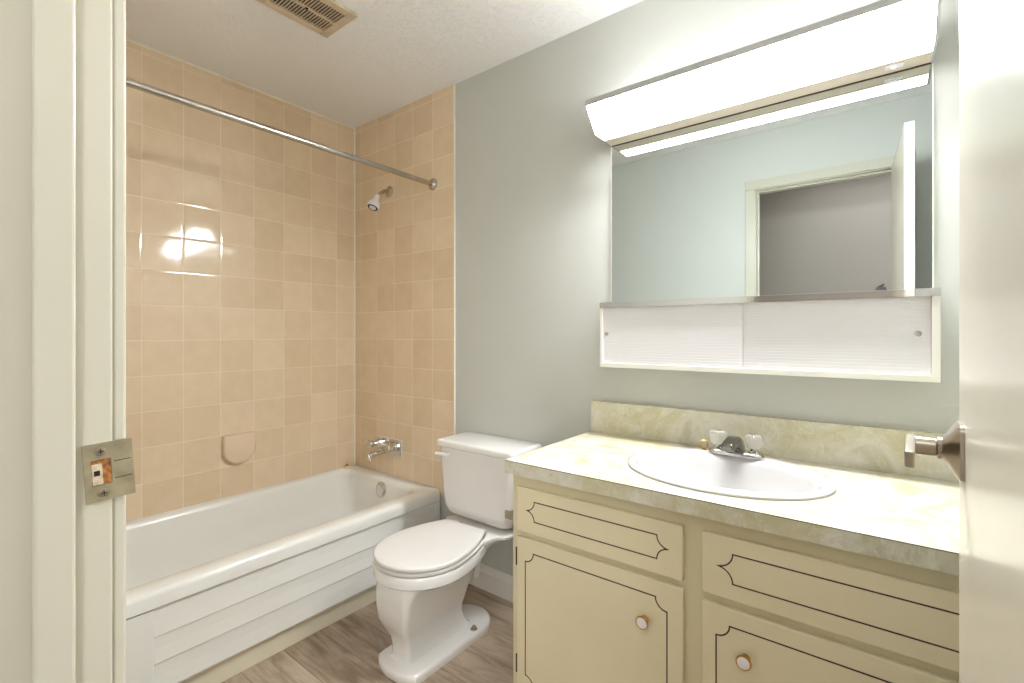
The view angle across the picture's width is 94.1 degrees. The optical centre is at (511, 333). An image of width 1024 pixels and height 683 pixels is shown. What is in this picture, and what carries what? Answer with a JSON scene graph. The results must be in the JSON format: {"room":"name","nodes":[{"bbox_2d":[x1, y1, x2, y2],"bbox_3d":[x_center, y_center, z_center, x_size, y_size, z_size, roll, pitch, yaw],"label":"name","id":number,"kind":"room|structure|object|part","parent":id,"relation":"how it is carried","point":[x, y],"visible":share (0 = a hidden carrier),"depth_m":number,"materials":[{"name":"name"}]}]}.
{"room":"bathroom","nodes":[
{"label":"bathroom","id":0,"kind":"room"},
{"bbox_2d":[126,40,354,521],"bbox_3d":[-1.496,-0.020,2.242,0.100,2.440,1.680,0,0,38],"label":"wall","id":1,"kind":"structure","parent":0,"point":[240,237],"depth_m":2.31,"materials":[{"name":"beige tile"}]},
{"bbox_2d":[222,431,255,462],"bbox_3d":[-1.339,0.561,2.340,0.030,0.143,0.148,0,0,38],"label":"soap dish","id":2,"kind":"object","parent":1,"relation":"attached to","point":[239,447],"visible":1,"depth_m":2.33,"materials":[{"name":"beige ceramic"}]},
{"bbox_2d":[126,38,353,128],"bbox_3d":[-1.421,-1.236,2.252,0.007,0.007,1.549,0,0,38],"label":"trim","id":3,"kind":"structure","parent":1,"relation":"attached to","point":[127,39],"depth_m":2.32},
{"bbox_2d":[354,128,354,463],"bbox_3d":[-0.947,-0.228,2.868,0.006,2.025,0.006,0,0,38],"label":"trim","id":4,"kind":"structure","parent":1,"relation":"attached to","point":[354,128],"depth_m":2.87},
{"bbox_2d":[222,584,512,682],"bbox_3d":[-0.184,1.225,0.584,4.205,0.050,2.900,0,0,38],"label":"floor","id":5,"kind":"structure","parent":0,"point":[348,649],"depth_m":1.77,"materials":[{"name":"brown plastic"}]},
{"bbox_2d":[126,465,439,682],"bbox_3d":[-1.128,0.994,2.029,0.742,0.412,1.552,0,0,38],"label":"bathtub","id":6,"kind":"object","parent":5,"relation":"on","point":[215,589],"visible":0.8,"depth_m":1.92,"materials":[{"name":"white ceramic"}]},
{"bbox_3d":[-0.715,0.848,2.592,0.082,0.082,0.023,0,0,38],"label":"overflow plate","id":7,"kind":"part","parent":6,"relation":"part of","materials":[{"name":"silver metal"}]},
{"bbox_2d":[373,432,541,682],"bbox_3d":[-0.239,0.834,1.905,0.442,0.733,0.664,0,0,38],"label":"toilet","id":8,"kind":"object","parent":5,"relation":"on","point":[423,573],"visible":0.98,"depth_m":1.81,"materials":[{"name":"white ceramic"}]},
{"bbox_3d":[-0.312,0.800,1.817,0.356,0.015,0.433,0,0,38],"label":"seat lid","id":9,"kind":"part","parent":8,"relation":"part of","materials":[{"name":"white plastic"}]},
{"bbox_3d":[-0.308,0.819,1.824,0.356,0.014,0.448,0,0,38],"label":"seat","id":10,"kind":"part","parent":8,"relation":"part of","materials":[{"name":"white plastic"}]},
{"bbox_3d":[-0.307,0.529,2.099,0.070,0.024,0.024,0,0,31],"label":"flush lever","id":11,"kind":"part","parent":8,"relation":"part of","materials":[{"name":"silver metal"}]},
{"bbox_3d":[-0.102,0.649,2.083,0.422,0.306,0.201,0,0,38],"label":"tank","id":12,"kind":"part","parent":8,"relation":"part of","materials":[{"name":"white ceramic"}]},
{"bbox_3d":[-0.103,0.482,2.082,0.442,0.031,0.219,0,0,38],"label":"tank lid","id":13,"kind":"part","parent":8,"relation":"part of","materials":[{"name":"white ceramic"}]},
{"bbox_2d":[513,475,958,682],"bbox_3d":[0.626,0.812,1.301,1.195,0.776,0.570,0,0,38],"label":"vanity cabinet","id":14,"kind":"object","parent":5,"relation":"on","point":[606,589],"visible":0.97,"depth_m":1.13,"materials":[{"name":"beige paint"}]},
{"bbox_2d":[505,510,512,520],"bbox_3d":[0.040,0.575,1.562,0.052,0.050,0.140,0,0,38],"label":"paper holder","id":15,"kind":"object","parent":14,"relation":"attached to","point":[508,514],"visible":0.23,"depth_m":1.51,"materials":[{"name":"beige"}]},
{"bbox_3d":[0.216,0.527,1.299,0.497,0.133,0.015,0,0,38],"label":"drawer","id":16,"kind":"part","parent":14,"relation":"part of","materials":[{"name":"beige paint"}]},
{"bbox_3d":[0.216,0.849,1.299,0.498,0.473,0.015,0,0,38],"label":"door","id":17,"kind":"part","parent":14,"relation":"part of","materials":[{"name":"beige paint"}]},
{"bbox_3d":[0.328,0.717,1.190,0.033,0.033,0.022,0,0,38],"label":"knob","id":18,"kind":"part","parent":14,"relation":"part of","materials":[{"name":"gold metal"}]},
{"bbox_2d":[505,400,958,575],"bbox_3d":[0.626,0.343,1.307,1.204,0.160,0.563,0,0,38],"label":"countertop","id":19,"kind":"structure","parent":14,"relation":"on","point":[881,507],"depth_m":1.27,"materials":[{"name":"beige laminate"}]},
{"bbox_2d":[699,429,764,458],"bbox_3d":[0.645,0.333,1.435,0.191,0.073,0.136,0,0,38],"label":"faucet","id":20,"kind":"object","parent":19,"relation":"on","point":[730,445],"visible":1,"depth_m":1.42,"materials":[{"name":"silver metal"}]},
{"bbox_3d":[0.644,0.350,1.489,0.038,0.016,0.038,0,0,38],"label":"handle","id":21,"kind":"part","parent":20,"relation":"part of","materials":[{"name":"silver metal"}]},
{"bbox_3d":[0.645,0.323,1.488,0.051,0.043,0.052,0,0,38],"label":"knob","id":22,"kind":"part","parent":20,"relation":"part of","materials":[{"name":"white plastic"}]},
{"bbox_3d":[0.658,0.334,1.423,0.055,0.052,0.132,0,0,38],"label":"spout","id":23,"kind":"part","parent":20,"relation":"part of","materials":[{"name":"silver metal"}]},
{"bbox_3d":[0.725,0.350,1.426,0.038,0.016,0.038,0,0,38],"label":"handle","id":24,"kind":"part","parent":20,"relation":"part of","materials":[{"name":"silver metal"}]},
{"bbox_3d":[0.726,0.323,1.425,0.051,0.043,0.052,0,0,38],"label":"knob","id":25,"kind":"part","parent":20,"relation":"part of","materials":[{"name":"white plastic"}]},
{"bbox_2d":[628,448,836,500],"bbox_3d":[0.584,0.441,1.323,0.526,0.144,0.422,0,0,38],"label":"sink","id":26,"kind":"object","parent":19,"relation":"in","point":[701,470],"visible":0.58,"depth_m":1.39,"materials":[{"name":"white ceramic"}]},
{"bbox_3d":[0.511,0.719,1.048,0.033,0.033,0.022,0,0,38],"label":"knob","id":27,"kind":"part","parent":14,"relation":"part of","materials":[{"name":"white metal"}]},
{"bbox_3d":[0.678,0.531,0.942,0.582,0.141,0.015,0,0,38],"label":"drawer","id":28,"kind":"part","parent":14,"relation":"part of","materials":[{"name":"beige paint"}]},
{"bbox_3d":[0.678,0.854,0.942,0.582,0.463,0.015,0,0,38],"label":"door","id":29,"kind":"part","parent":14,"relation":"part of","materials":[{"name":"beige paint"}]},
{"bbox_2d":[126,0,642,127],"bbox_3d":[-0.282,-1.265,1.439,3.005,0.050,1.667,0,0,38],"label":"ceiling","id":30,"kind":"structure","parent":0,"point":[395,54],"depth_m":2.03,"materials":[{"name":"white paint"}]},
{"bbox_2d":[256,0,357,37],"bbox_3d":[-0.774,-1.232,1.796,0.218,0.015,0.297,0,0,38],"label":"ceiling vent","id":31,"kind":"object","parent":30,"relation":"in","point":[323,17],"visible":1,"depth_m":1.83,"materials":[{"name":"beige metal"}]},
{"bbox_2d":[355,0,958,575],"bbox_3d":[0.195,-0.020,2.057,3.005,2.440,0.106,0,0,38],"label":"wall","id":32,"kind":"structure","parent":0,"point":[533,174],"depth_m":2.08,"materials":[{"name":"grey paint"}]},
{"bbox_2d":[126,77,436,190],"bbox_3d":[-0.881,-0.770,1.838,0.062,0.062,1.555,0,0,38],"label":"shower rod","id":33,"kind":"object","parent":32,"relation":"attached to","point":[432,184],"visible":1,"depth_m":1.77,"materials":[{"name":"metal"}]},
{"bbox_2d":[367,186,392,210],"bbox_3d":[-0.730,-0.750,2.614,0.072,0.157,0.143,0,0,38],"label":"shower fixture","id":34,"kind":"object","parent":32,"relation":"attached to","point":[373,204],"visible":1,"depth_m":2.59,"materials":[{"name":"silver metal"}]},
{"bbox_3d":[-0.716,-0.776,2.633,0.021,0.062,0.088,0,0,38],"label":"shower arm","id":35,"kind":"part","parent":34,"relation":"part of","materials":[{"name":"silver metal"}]},
{"bbox_2d":[363,435,401,459],"bbox_3d":[-0.739,0.633,2.616,0.232,0.104,0.150,0,0,38],"label":"tub faucet","id":36,"kind":"object","parent":32,"relation":"attached to","point":[383,445],"visible":1,"depth_m":2.62,"materials":[{"name":"silver metal"}]},
{"bbox_3d":[-0.781,0.618,2.690,0.046,0.044,0.068,0,0,38],"label":"handle","id":37,"kind":"part","parent":36,"relation":"part of","materials":[{"name":"silver metal"}]},
{"bbox_3d":[-0.738,0.653,2.611,0.044,0.063,0.142,0,0,38],"label":"spout","id":38,"kind":"part","parent":36,"relation":"part of","materials":[{"name":"silver metal"}]},
{"bbox_3d":[-0.696,0.629,2.671,0.223,0.088,0.010,0,0,38],"label":"wall plate","id":39,"kind":"part","parent":36,"relation":"part of","materials":[{"name":"silver metal"}]},
{"bbox_3d":[-0.656,0.618,2.594,0.046,0.044,0.068,0,0,38],"label":"handle","id":40,"kind":"part","parent":36,"relation":"part of","materials":[{"name":"silver metal"}]},
{"bbox_2d":[454,84,454,434],"bbox_3d":[-0.285,-0.230,2.363,0.006,2.020,0.008,0,0,38],"label":"trim","id":41,"kind":"structure","parent":32,"relation":"attached to","point":[454,84],"depth_m":2.36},
{"bbox_2d":[469,563,512,602],"bbox_3d":[-0.013,1.144,2.149,0.867,0.112,0.014,0,0,38],"label":"baseboard","id":42,"kind":"structure","parent":32,"relation":"attached to","point":[499,583],"depth_m":2.19,"materials":[{"name":"white paint"}]},
{"bbox_2d":[585,0,940,146],"bbox_3d":[0.692,-0.768,1.475,0.934,0.106,0.218,0,0,38],"label":"vanity light","id":43,"kind":"object","parent":32,"relation":"attached to","point":[880,38],"visible":1,"depth_m":1.36,"materials":[{"name":"white plastic"}]},
{"bbox_3d":[0.631,-0.811,1.396,0.934,0.020,0.017,0,0,38],"label":"rail","id":44,"kind":"part","parent":43,"relation":"part of","materials":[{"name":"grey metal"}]},
{"bbox_2d":[885,62,903,70],"bbox_3d":[1.032,-0.722,1.287,0.040,0.003,0.022,0,0,38],"label":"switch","id":45,"kind":"object","parent":43,"relation":"attached to","point":[891,66],"depth_m":1.28,"materials":[{"name":"white plastic"}]},
{"bbox_2d":[600,287,940,382],"bbox_3d":[0.729,0.003,1.519,0.946,0.238,0.103,0,0,38],"label":"medicine cabinet","id":46,"kind":"object","parent":32,"relation":"attached to","point":[895,335],"visible":1,"depth_m":1.41,"materials":[{"name":"white laminate"}]},
{"bbox_3d":[0.529,0.004,1.627,0.476,0.202,0.005,0,0,38],"label":"sliding door","id":47,"kind":"part","parent":46,"relation":"part of","materials":[{"name":"white plastic"}]},
{"bbox_3d":[0.700,-0.106,1.482,0.945,0.020,0.005,0,0,38],"label":"rail","id":48,"kind":"part","parent":46,"relation":"part of","materials":[{"name":"white wood"}]},
{"bbox_3d":[0.892,0.004,1.356,0.452,0.202,0.005,0,0,38],"label":"sliding door","id":49,"kind":"part","parent":46,"relation":"part of","materials":[{"name":"white plastic"}]},
{"bbox_2d":[875,284,885,290],"bbox_3d":[1.002,-0.125,1.296,0.026,0.024,0.026,0,0,38],"label":"clip","id":50,"kind":"object","parent":46,"relation":"on","point":[879,287],"visible":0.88,"depth_m":1.29,"materials":[{"name":"grey metal"}]},
{"bbox_3d":[1.049,-0.001,1.230,0.015,0.015,0.003,0,0,38],"label":"finger pull","id":51,"kind":"part","parent":46,"relation":"part of","materials":[{"name":"silver metal"}]},
{"bbox_3d":[1.054,-0.106,1.208,0.052,0.021,0.007,0,0,38],"label":"rail","id":52,"kind":"part","parent":46,"relation":"part of","materials":[{"name":"grey metal"}]},
{"bbox_2d":[611,63,933,301],"bbox_3d":[0.755,-0.419,1.558,0.936,0.606,0.010,0,0,38],"label":"mirror","id":53,"kind":"object","parent":32,"relation":"attached to","point":[832,190],"visible":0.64,"depth_m":1.48,"materials":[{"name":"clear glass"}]},
{"bbox_2d":[591,400,958,481],"bbox_3d":[0.793,0.323,1.522,1.203,0.120,0.019,0,0,38],"label":"backsplash","id":54,"kind":"structure","parent":32,"relation":"attached to","point":[848,445],"depth_m":1.47,"materials":[{"name":"beige laminate"}]},
{"bbox_3d":[-0.786,-0.020,0.704,2.905,2.440,0.113,0,0,38],"label":"wall","id":55,"kind":"structure","parent":0,"visible":0},
{"bbox_2d":[31,0,75,682],"bbox_3d":[-0.420,0.163,0.437,0.011,2.074,0.029,0,0,38],"label":"trim","id":56,"kind":"structure","parent":55,"relation":"attached to","point":[53,22],"depth_m":0.43,"materials":[{"name":"beige wood"}]},
{"bbox_2d":[0,0,111,682],"bbox_3d":[-0.441,0.147,0.435,0.020,2.105,0.117,0,0,38],"label":"trim","id":57,"kind":"structure","parent":55,"relation":"attached to","point":[93,17],"depth_m":0.45,"materials":[{"name":"beige wood"}]},
{"bbox_2d":[81,437,135,504],"bbox_3d":[-0.398,0.135,0.471,0.004,0.059,0.042,0,0,38],"label":"strike plate","id":58,"kind":"object","parent":55,"relation":"attached to","point":[97,463],"visible":1,"depth_m":0.47,"materials":[{"name":"metal"}]},
{"bbox_2d":[112,0,125,682],"bbox_3d":[-0.420,0.155,0.500,0.056,2.090,0.012,0,0,38],"label":"trim","id":59,"kind":"structure","parent":55,"relation":"attached to","point":[118,6],"depth_m":0.48,"materials":[{"name":"beige wood"}]},
{"bbox_2d":[904,0,1023,682],"bbox_3d":[0.348,0.155,0.341,0.093,2.066,0.690,0,0,38],"label":"door","id":60,"kind":"structure","parent":55,"relation":"in","point":[984,449],"depth_m":0.35,"materials":[{"name":"beige paint"}]},
{"bbox_3d":[0.467,0.134,0.544,0.029,0.022,0.100,0,0,40],"label":"lever","id":61,"kind":"part","parent":60,"relation":"part of","materials":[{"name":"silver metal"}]},
{"bbox_3d":[0.511,0.134,0.556,0.022,0.062,0.062,0,0,40],"label":"handle","id":62,"kind":"part","parent":60,"relation":"part of","materials":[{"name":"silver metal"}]}
]}

